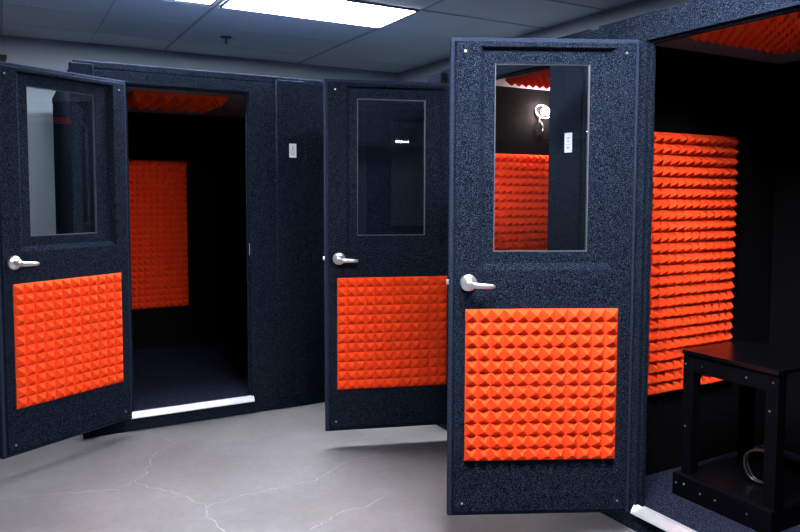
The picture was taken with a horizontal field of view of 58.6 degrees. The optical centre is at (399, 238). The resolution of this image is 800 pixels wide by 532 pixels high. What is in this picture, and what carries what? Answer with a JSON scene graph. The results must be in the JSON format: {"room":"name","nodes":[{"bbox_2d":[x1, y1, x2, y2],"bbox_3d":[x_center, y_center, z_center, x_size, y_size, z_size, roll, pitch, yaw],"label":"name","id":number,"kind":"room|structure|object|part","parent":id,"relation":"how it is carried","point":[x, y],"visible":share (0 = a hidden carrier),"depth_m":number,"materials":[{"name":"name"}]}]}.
{"room":"studio","nodes":[
{"label":"studio","id":0,"kind":"room"},
{"bbox_2d":[0,35,396,235],"bbox_3d":[-3.088,-0.289,5.679,6.950,2.600,0.100,-2,4,-29],"label":"wall","id":1,"kind":"structure","parent":0,"point":[35,52],"depth_m":5.77,"materials":[{"name":"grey paint"}]},
{"bbox_2d":[0,54,6,61],"bbox_3d":[-3.264,-1.295,5.370,0.530,0.205,0.155,-2,4,-29],"label":"wall box","id":2,"kind":"object","parent":1,"relation":"attached to","point":[3,58],"visible":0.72,"depth_m":5.42,"materials":[{"name":"black plastic"}]},
{"bbox_2d":[0,402,635,531],"bbox_3d":[1.227,1.548,-1.956,6.950,0.081,17.620,-2,4,-29],"label":"floor","id":3,"kind":"structure","parent":0,"point":[277,470],"depth_m":3.40,"materials":[{"name":"grey concrete"}]},
{"bbox_2d":[0,59,423,458],"bbox_3d":[-1.254,0.008,4.997,2.766,2.102,2.352,-2,4,-29],"label":"booth","id":4,"kind":"object","parent":3,"relation":"on","point":[180,277],"visible":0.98,"depth_m":4.48,"materials":[{"name":"blue fabric"}]},
{"bbox_3d":[-1.796,0.115,3.406,0.060,0.066,0.131,2,4,31],"label":"handle","id":5,"kind":"part","parent":4,"relation":"part of","materials":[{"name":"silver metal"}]},
{"bbox_3d":[-1.708,0.095,3.659,0.052,1.882,0.737,2,4,31],"label":"door","id":6,"kind":"part","parent":4,"relation":"part of","materials":[{"name":"blue fabric"}]},
{"bbox_3d":[-1.675,0.505,3.660,0.033,0.604,0.604,2,4,31],"label":"foam panel","id":7,"kind":"part","parent":4,"relation":"part of","materials":[{"name":"orange plastic"}]},
{"bbox_3d":[-2.042,-0.030,5.815,0.610,1.212,0.047,-2,4,-29],"label":"foam panel","id":8,"kind":"part","parent":4,"relation":"part of","materials":[{"name":"orange plastic"}]},
{"bbox_3d":[-1.568,-0.930,4.918,0.610,0.067,0.610,-2,4,-29],"label":"foam panel","id":9,"kind":"part","parent":4,"relation":"part of","materials":[{"name":"orange plastic"}]},
{"bbox_3d":[-1.192,-1.001,5.243,2.252,0.035,1.762,-2,4,-29],"label":"ceiling panel","id":10,"kind":"part","parent":4,"relation":"part of","materials":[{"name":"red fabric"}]},
{"bbox_3d":[-0.674,-0.553,4.480,0.046,0.086,0.004,-2,4,-29],"label":"label plate","id":11,"kind":"part","parent":4,"relation":"part of","materials":[{"name":"white plastic"}]},
{"bbox_2d":[323,29,591,430],"bbox_3d":[0.708,0.095,3.808,1.962,2.089,1.273,-2,4,-29],"label":"booth","id":12,"kind":"object","parent":3,"relation":"on","point":[386,296],"visible":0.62,"depth_m":3.85,"materials":[{"name":"blue fabric"}]},
{"bbox_3d":[-0.287,0.108,3.764,0.131,0.066,0.060,-1,4,-11],"label":"handle","id":13,"kind":"part","parent":12,"relation":"part of","materials":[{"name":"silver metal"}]},
{"bbox_3d":[-0.040,0.098,3.869,0.737,1.882,0.052,-1,4,-11],"label":"door","id":14,"kind":"part","parent":12,"relation":"part of","materials":[{"name":"blue fabric"}]},
{"bbox_3d":[-0.036,0.509,3.852,0.604,0.604,0.033,-1,4,-11],"label":"foam panel","id":15,"kind":"part","parent":12,"relation":"part of","materials":[{"name":"orange plastic"}]},
{"bbox_3d":[0.737,0.067,4.405,0.610,1.170,0.047,-2,4,-29],"label":"foam panel","id":16,"kind":"part","parent":12,"relation":"part of","materials":[{"name":"orange plastic"}]},
{"bbox_3d":[1.038,-0.903,3.898,1.132,0.022,1.114,-2,4,-29],"label":"ceiling panel","id":17,"kind":"part","parent":12,"relation":"part of","materials":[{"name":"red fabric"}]},
{"bbox_3d":[1.008,-0.870,3.893,0.610,0.044,0.610,-2,4,-29],"label":"foam panel","id":18,"kind":"part","parent":12,"relation":"part of","materials":[{"name":"orange plastic"}]},
{"bbox_2d":[534,104,548,131],"bbox_3d":[0.878,-0.745,4.412,0.127,0.169,0.081,-2,4,-29],"label":"wall lamp","id":19,"kind":"object","parent":12,"relation":"attached to","point":[540,111],"visible":0.86,"depth_m":4.42,"materials":[{"name":"white plastic"}]},
{"bbox_3d":[0.876,-0.710,4.438,0.058,0.095,0.014,-3,5,-37],"label":"cord","id":20,"kind":"part","parent":19,"relation":"part of","materials":[{"name":"white plastic"}]},
{"bbox_3d":[0.898,-0.784,4.405,0.046,0.046,0.053,-2,4,-29],"label":"bulb","id":21,"kind":"part","parent":19,"relation":"part of","materials":[{"name":"white glass"}]},
{"bbox_3d":[0.747,-0.425,3.159,0.004,0.086,0.046,-2,4,-29],"label":"label plate","id":22,"kind":"part","parent":12,"relation":"part of","materials":[{"name":"white plastic"}]},
{"bbox_2d":[446,0,799,531],"bbox_3d":[1.341,0.167,2.705,1.933,2.089,1.325,-2,4,-29],"label":"booth","id":23,"kind":"object","parent":3,"relation":"on","point":[566,367],"visible":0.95,"depth_m":2.83,"materials":[{"name":"blue fabric"}]},
{"bbox_3d":[0.300,0.174,2.747,0.131,0.066,0.060,0,4,-3],"label":"handle","id":24,"kind":"part","parent":23,"relation":"part of","materials":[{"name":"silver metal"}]},
{"bbox_3d":[0.557,0.578,2.799,0.604,0.604,0.033,0,4,-3],"label":"foam panel","id":25,"kind":"part","parent":23,"relation":"part of","materials":[{"name":"orange plastic"}]},
{"bbox_3d":[0.559,0.167,2.816,0.737,1.882,0.052,0,4,-3],"label":"door","id":26,"kind":"part","parent":23,"relation":"part of","materials":[{"name":"blue fabric"}]},
{"bbox_3d":[1.160,1.117,2.629,0.006,0.005,0.662,-2,4,-29],"label":"carpet trim","id":27,"kind":"part","parent":23,"relation":"part of","materials":[{"name":"metal"}]},
{"bbox_3d":[1.343,0.113,3.279,0.610,1.180,0.047,-2,4,-29],"label":"foam panel","id":28,"kind":"part","parent":23,"relation":"part of","materials":[{"name":"orange plastic"}]},
{"bbox_3d":[1.667,-0.830,2.775,1.132,0.022,1.135,-2,4,-29],"label":"ceiling panel","id":29,"kind":"part","parent":23,"relation":"part of","materials":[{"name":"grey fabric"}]},
{"bbox_2d":[672,340,799,531],"bbox_3d":[1.470,0.785,2.945,0.456,0.625,0.450,-2,4,-29],"label":"stand","id":30,"kind":"object","parent":23,"relation":"on","point":[723,487],"visible":0.99,"depth_m":2.88,"materials":[{"name":"black paint"}]},
{"bbox_3d":[1.232,0.747,3.018,0.050,0.522,0.050,-2,4,-29],"label":"leg","id":31,"kind":"part","parent":30,"relation":"part of","materials":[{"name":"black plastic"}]},
{"bbox_3d":[1.470,1.050,2.962,0.450,0.095,0.450,-2,4,-29],"label":"board","id":32,"kind":"part","parent":30,"relation":"part of","materials":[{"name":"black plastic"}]},
{"bbox_2d":[690,456,799,508],"bbox_3d":[1.486,1.006,2.962,0.420,0.013,0.420,-2,4,-29],"label":"shelf","id":33,"kind":"object","parent":30,"relation":"attached to","point":[729,476],"depth_m":2.94,"materials":[{"name":"black paint"}]},
{"bbox_3d":[1.559,0.736,3.200,0.050,0.522,0.050,-2,4,-29],"label":"leg","id":34,"kind":"part","parent":30,"relation":"part of","materials":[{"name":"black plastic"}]},
{"bbox_2d":[743,448,763,483],"bbox_3d":[1.467,0.925,2.889,0.034,0.149,0.150,-2,4,-29],"label":"cable","id":35,"kind":"object","parent":30,"relation":"on","point":[746,456],"visible":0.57,"depth_m":2.93,"materials":[{"name":"black plastic"}]},
{"bbox_3d":[1.414,0.768,2.692,0.050,0.522,0.050,-2,4,-29],"label":"leg","id":36,"kind":"part","parent":30,"relation":"part of","materials":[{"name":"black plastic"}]},
{"bbox_3d":[1.555,-0.793,2.712,0.610,0.044,0.610,-2,4,-29],"label":"foam panel","id":37,"kind":"part","parent":23,"relation":"part of","materials":[{"name":"orange plastic"}]},
{"bbox_2d":[0,0,637,72],"bbox_3d":[1.234,-1.124,-2.126,7.150,0.084,17.820,-2,4,-29],"label":"ceiling","id":38,"kind":"structure","parent":0,"point":[420,38],"depth_m":5.26,"materials":[{"name":"tile"}]},
{"bbox_2d":[175,0,216,4],"bbox_3d":[-1.582,-1.473,4.052,1.165,0.013,0.560,-2,4,-29],"label":"recessed light","id":39,"kind":"object","parent":38,"relation":"in","point":[207,2],"visible":1,"depth_m":4.50,"materials":[{"name":"white plastic"}]},
{"bbox_2d":[183,0,213,3],"bbox_3d":[-1.582,-1.474,4.052,1.137,0.009,0.532,-2,4,-29],"label":"diffuser","id":40,"kind":"object","parent":39,"relation":"attached to","point":[191,1],"depth_m":4.50,"materials":[{"name":"white plastic"}]},
{"bbox_2d":[220,36,231,43],"bbox_3d":[-1.366,-1.557,5.595,0.092,0.047,0.092,-2,4,-29],"label":"sprinkler","id":41,"kind":"object","parent":38,"relation":"hanging from","point":[226,38],"visible":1,"depth_m":5.58,"materials":[{"name":"grey metal"}]},
{"bbox_2d":[220,0,418,27],"bbox_3d":[-0.525,-1.510,4.681,1.175,0.013,0.560,-2,4,-29],"label":"recessed light","id":42,"kind":"object","parent":38,"relation":"in","point":[351,12],"visible":1,"depth_m":4.71,"materials":[{"name":"white plastic"}]},
{"bbox_2d":[397,0,691,81],"bbox_3d":[4.284,0.108,-0.282,0.100,2.600,17.720,-2,4,-29],"label":"wall","id":43,"kind":"structure","parent":0,"point":[418,74],"depth_m":4.95,"materials":[{"name":"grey paint"}]}
]}

